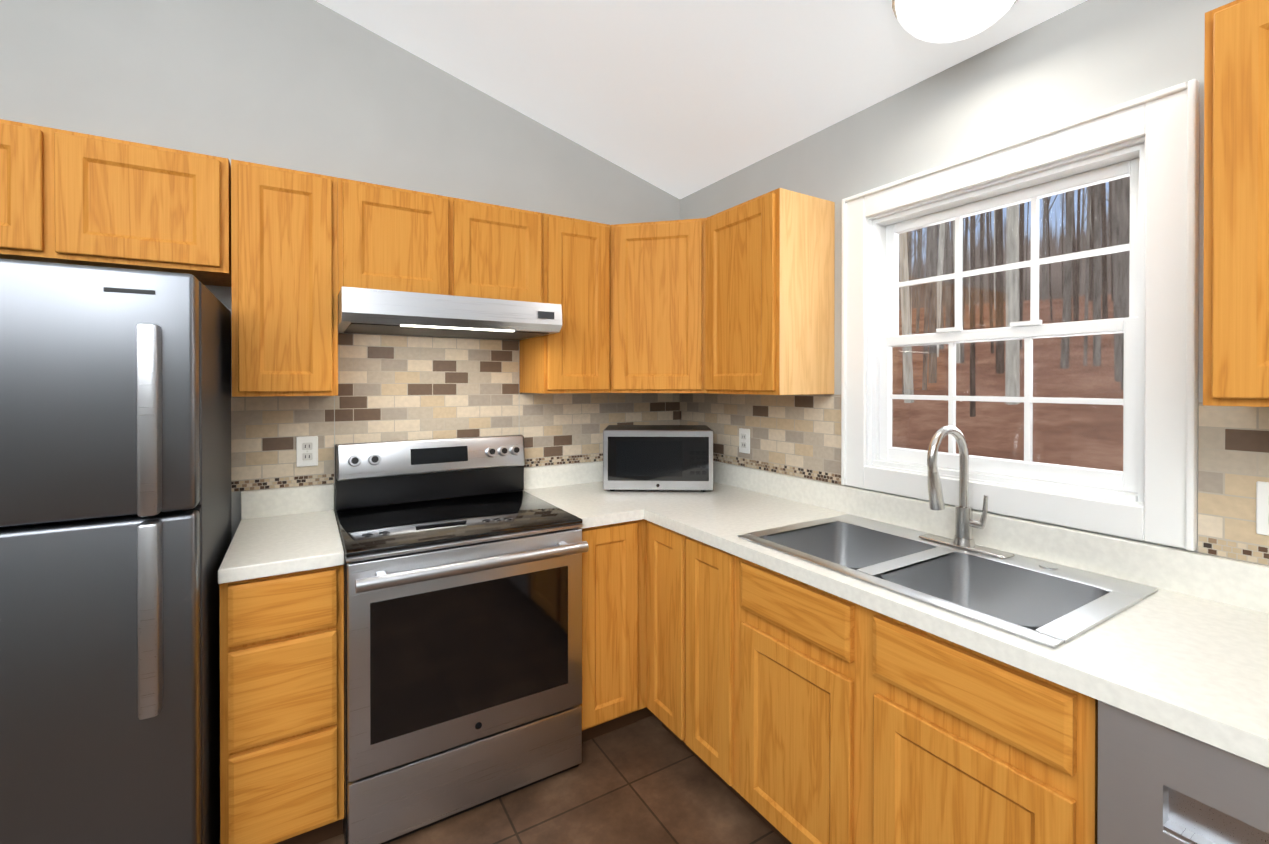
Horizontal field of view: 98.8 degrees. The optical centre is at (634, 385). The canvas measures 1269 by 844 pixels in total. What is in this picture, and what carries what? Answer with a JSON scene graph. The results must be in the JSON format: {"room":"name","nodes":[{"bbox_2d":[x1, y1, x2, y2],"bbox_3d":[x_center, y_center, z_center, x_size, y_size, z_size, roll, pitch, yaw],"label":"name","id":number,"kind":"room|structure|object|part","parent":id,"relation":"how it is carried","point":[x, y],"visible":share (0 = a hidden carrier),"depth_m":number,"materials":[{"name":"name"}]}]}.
{"room":"kitchen","nodes":[
{"label":"kitchen","id":0,"kind":"room"},
{"bbox_2d":[0,0,679,538],"bbox_3d":[-1.493,-0.367,2.059,4.300,3.540,0.150,0,0,-31],"label":"wall","id":1,"kind":"structure","parent":0,"point":[312,86],"depth_m":2.08,"materials":[{"name":"paint"}]},
{"bbox_2d":[0,119,231,286],"bbox_3d":[-1.711,-0.542,1.647,0.800,0.365,0.322,0,0,-31],"label":"upper cabinet","id":2,"kind":"object","parent":1,"relation":"attached to","point":[71,197],"visible":0.94,"depth_m":1.58,"materials":[{"name":"brown wood"}]},
{"bbox_2d":[231,159,337,396],"bbox_3d":[-1.236,-0.346,1.938,0.299,0.760,0.322,0,0,-31],"label":"upper cabinet","id":3,"kind":"object","parent":1,"relation":"attached to","point":[284,251],"visible":1,"depth_m":1.80,"materials":[{"name":"brown wood"}]},
{"bbox_2d":[338,178,542,302],"bbox_3d":[-0.783,-0.524,2.213,0.760,0.406,0.322,0,0,-31],"label":"upper cabinet","id":4,"kind":"object","parent":1,"relation":"attached to","point":[396,239],"visible":0.69,"depth_m":2.04,"materials":[{"name":"brown wood"}]},
{"bbox_2d":[338,287,561,339],"bbox_3d":[-0.734,-0.263,2.134,0.758,0.113,0.501,0,0,-31],"label":"range hood","id":5,"kind":"object","parent":4,"relation":"attached to","point":[374,311],"visible":0.96,"depth_m":1.93,"materials":[{"name":"silver metal"}]},
{"bbox_2d":[231,333,679,491],"bbox_3d":[-0.610,0.130,2.507,2.020,0.682,0.001,0,0,-31],"label":"backsplash","id":6,"kind":"structure","parent":1,"relation":"attached to","point":[397,388],"depth_m":2.32,"materials":[{"name":"tile"}]},
{"bbox_2d":[296,436,317,466],"bbox_3d":[-1.265,0.253,2.102,0.072,0.116,0.010,0,0,-31],"label":"electrical outlet","id":7,"kind":"object","parent":6,"relation":"attached to","point":[306,450],"visible":1,"depth_m":2.10,"materials":[{"name":"white plastic"}]},
{"bbox_2d":[519,213,609,393],"bbox_3d":[-0.320,-0.349,2.496,0.320,0.760,0.322,0,0,-31],"label":"upper cabinet","id":8,"kind":"object","parent":1,"relation":"attached to","point":[572,355],"visible":0.9,"depth_m":2.36,"materials":[{"name":"brown wood"}]},
{"bbox_2d":[610,218,705,392],"bbox_3d":[0.152,-0.349,2.616,0.607,0.760,0.607,0,0,-31],"label":"upper cabinet","id":9,"kind":"object","parent":1,"relation":"attached to","point":[657,306],"visible":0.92,"depth_m":2.40,"materials":[{"name":"brown wood"}]},
{"bbox_2d":[219,715,785,843],"bbox_3d":[-0.283,1.462,0.082,4.300,0.100,4.800,0,0,-31],"label":"floor","id":10,"kind":"structure","parent":0,"point":[650,780],"depth_m":1.81,"materials":[{"name":"tile"}]},
{"bbox_2d":[0,258,231,843],"bbox_3d":[-1.573,0.566,1.425,0.760,1.680,0.798,0,0,-31],"label":"refrigerator","id":11,"kind":"object","parent":10,"relation":"on","point":[115,469],"visible":1,"depth_m":1.24,"materials":[{"name":"silver metal"}]},
{"bbox_2d":[219,565,343,843],"bbox_3d":[-1.156,0.967,1.811,0.299,0.875,0.631,0,0,-31],"label":"base cabinet","id":12,"kind":"object","parent":10,"relation":"on","point":[281,708],"visible":0.94,"depth_m":1.54,"materials":[{"name":"brown wood"}]},
{"bbox_2d":[218,484,343,583],"bbox_3d":[-1.152,0.459,1.802,0.299,0.139,0.646,0,0,-31],"label":"countertop","id":13,"kind":"structure","parent":12,"relation":"on","point":[279,531],"depth_m":1.78,"materials":[{"name":"stone"}]},
{"bbox_2d":[335,435,588,843],"bbox_3d":[-0.664,0.814,2.024,0.760,1.178,0.758,0,0,-31],"label":"range","id":14,"kind":"object","parent":10,"relation":"on","point":[463,653],"visible":1,"depth_m":1.78,"materials":[{"name":"silver metal"}]},
{"bbox_2d":[580,519,646,741],"bbox_3d":[-0.240,0.964,2.371,0.320,0.875,0.627,0,0,-31],"label":"base cabinet","id":15,"kind":"object","parent":10,"relation":"on","point":[614,627],"visible":0.54,"depth_m":2.11,"materials":[{"name":"brown wood"}]},
{"bbox_2d":[523,467,586,528],"bbox_3d":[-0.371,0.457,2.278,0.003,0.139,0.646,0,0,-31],"label":"countertop","id":16,"kind":"structure","parent":15,"relation":"on","point":[569,496],"depth_m":2.53,"materials":[{"name":"stone"}]},
{"bbox_2d":[637,707,653,720],"bbox_3d":[0.152,0.963,2.623,0.608,0.875,0.605,0,0,-31],"label":"base cabinet","id":17,"kind":"object","parent":10,"relation":"on","point":[645,712],"visible":0.04,"depth_m":2.29,"materials":[{"name":"brown wood"}]},
{"bbox_2d":[647,521,756,814],"bbox_3d":[0.444,0.965,2.123,0.627,0.875,0.546,0,0,-31],"label":"base cabinet","id":18,"kind":"object","parent":10,"relation":"on","point":[693,645],"visible":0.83,"depth_m":1.90,"materials":[{"name":"brown wood"}]},
{"bbox_2d":[739,558,1097,843],"bbox_3d":[0.823,0.968,1.498,0.631,0.875,0.912,0,0,-31],"label":"base cabinet","id":19,"kind":"object","parent":10,"relation":"on","point":[859,724],"visible":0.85,"depth_m":1.26,"materials":[{"name":"brown wood"}]},
{"bbox_2d":[567,461,1268,767],"bbox_3d":[0.830,0.460,1.457,0.659,0.139,3.298,0,0,-31],"label":"countertop","id":20,"kind":"structure","parent":19,"relation":"on","point":[1184,649],"depth_m":1.22,"materials":[{"name":"stone"}]},
{"bbox_2d":[603,425,712,491],"bbox_3d":[0.111,0.342,2.613,0.500,0.285,0.304,0,0,2],"label":"microwave","id":21,"kind":"object","parent":20,"relation":"on","point":[657,457],"visible":1,"depth_m":2.46,"materials":[{"name":"silver metal"}]},
{"bbox_2d":[738,514,1157,647],"bbox_3d":[0.795,0.582,1.532,0.555,0.204,0.870,0,0,-31],"label":"sink","id":22,"kind":"object","parent":20,"relation":"in","point":[1050,604],"visible":0.54,"depth_m":1.49,"materials":[{"name":"silver metal"}]},
{"bbox_2d":[919,426,1013,558],"bbox_3d":[0.924,0.300,1.591,0.212,0.366,0.250,0,0,-31],"label":"faucet","id":23,"kind":"object","parent":22,"relation":"on","point":[965,525],"visible":1,"depth_m":1.60,"materials":[{"name":"silver metal"}]},
{"bbox_2d":[1098,700,1268,843],"bbox_3d":[1.212,0.973,0.843,0.612,0.872,0.598,0,0,-31],"label":"dishwasher","id":24,"kind":"object","parent":10,"relation":"on","point":[1159,784],"visible":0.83,"depth_m":0.86,"materials":[{"name":"silver metal"}]},
{"bbox_2d":[315,0,1086,198],"bbox_3d":[-0.283,-1.608,0.068,4.300,1.240,4.800,0,0,-31],"label":"ceiling","id":25,"kind":"structure","parent":0,"point":[679,99],"depth_m":2.06,"materials":[{"name":"paint"}]},
{"bbox_2d":[892,0,1016,42],"bbox_3d":[0.885,-1.067,1.491,0.320,0.153,0.326,0,0,-31],"label":"ceiling light","id":26,"kind":"object","parent":25,"relation":"attached to","point":[940,21],"visible":1,"depth_m":1.49,"materials":[{"name":"frosted white glass"},{"name":"brushed nickel"}]},
{"bbox_2d":[680,0,1267,565],"bbox_3d":[1.489,0.187,1.156,0.150,2.440,4.500,0,0,-31],"label":"wall","id":27,"kind":"structure","parent":0,"point":[1082,60],"depth_m":1.64,"materials":[{"name":"paint"}]},
{"bbox_2d":[705,188,834,394],"bbox_3d":[0.543,-0.348,2.247,0.322,0.760,0.426,0,0,-31],"label":"upper cabinet","id":28,"kind":"object","parent":27,"relation":"attached to","point":[742,277],"depth_m":2.09,"materials":[{"name":"brown wood"}]},
{"bbox_3d":[0.662,-0.347,2.072,0.301,0.758,0.003,0,0,-31],"label":"wall cabinet side","id":29,"kind":"part","parent":28,"relation":"part of","materials":[{"name":"brown wood"}]},
{"bbox_2d":[680,393,1268,565],"bbox_3d":[1.110,0.213,1.626,0.001,0.353,3.296,0,0,-31],"label":"backsplash","id":30,"kind":"structure","parent":27,"relation":"attached to","point":[796,435],"depth_m":2.14,"materials":[{"name":"tile"}]},
{"bbox_2d":[739,428,749,453],"bbox_3d":[0.521,0.261,2.581,0.010,0.116,0.072,0,0,-31],"label":"electrical outlet","id":31,"kind":"object","parent":30,"relation":"attached to","point":[744,440],"visible":1,"depth_m":2.58,"materials":[{"name":"white plastic"}]},
{"bbox_2d":[1256,481,1268,535],"bbox_3d":[1.385,0.267,1.163,0.010,0.116,0.072,0,0,-31],"label":"electrical outlet","id":32,"kind":"object","parent":30,"relation":"attached to","point":[1262,508],"visible":1,"depth_m":1.19,"materials":[{"name":"white plastic"}]},
{"bbox_2d":[841,79,1198,550],"bbox_3d":[1.110,-0.166,1.714,0.145,1.100,0.972,0,0,-31],"label":"window unit","id":33,"kind":"structure","parent":27,"relation":"in","point":[1035,185],"depth_m":1.53,"materials":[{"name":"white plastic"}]},
{"bbox_2d":[1203,0,1268,406],"bbox_3d":[1.434,-0.341,0.786,0.322,0.760,0.800,0,0,-31],"label":"upper cabinet","id":34,"kind":"object","parent":27,"relation":"attached to","point":[1236,242],"visible":1,"depth_m":1.00,"materials":[{"name":"brown wood"}]},
{"label":"outside","id":35,"kind":"structure","parent":0,"visible":0},
{"bbox_2d":[892,176,1129,470],"bbox_3d":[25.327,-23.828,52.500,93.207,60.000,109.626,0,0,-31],"label":"window panes","id":36,"kind":"structure","parent":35,"point":[974,315],"depth_m":16.66,"materials":[{"name":"clear glass"}]}
]}

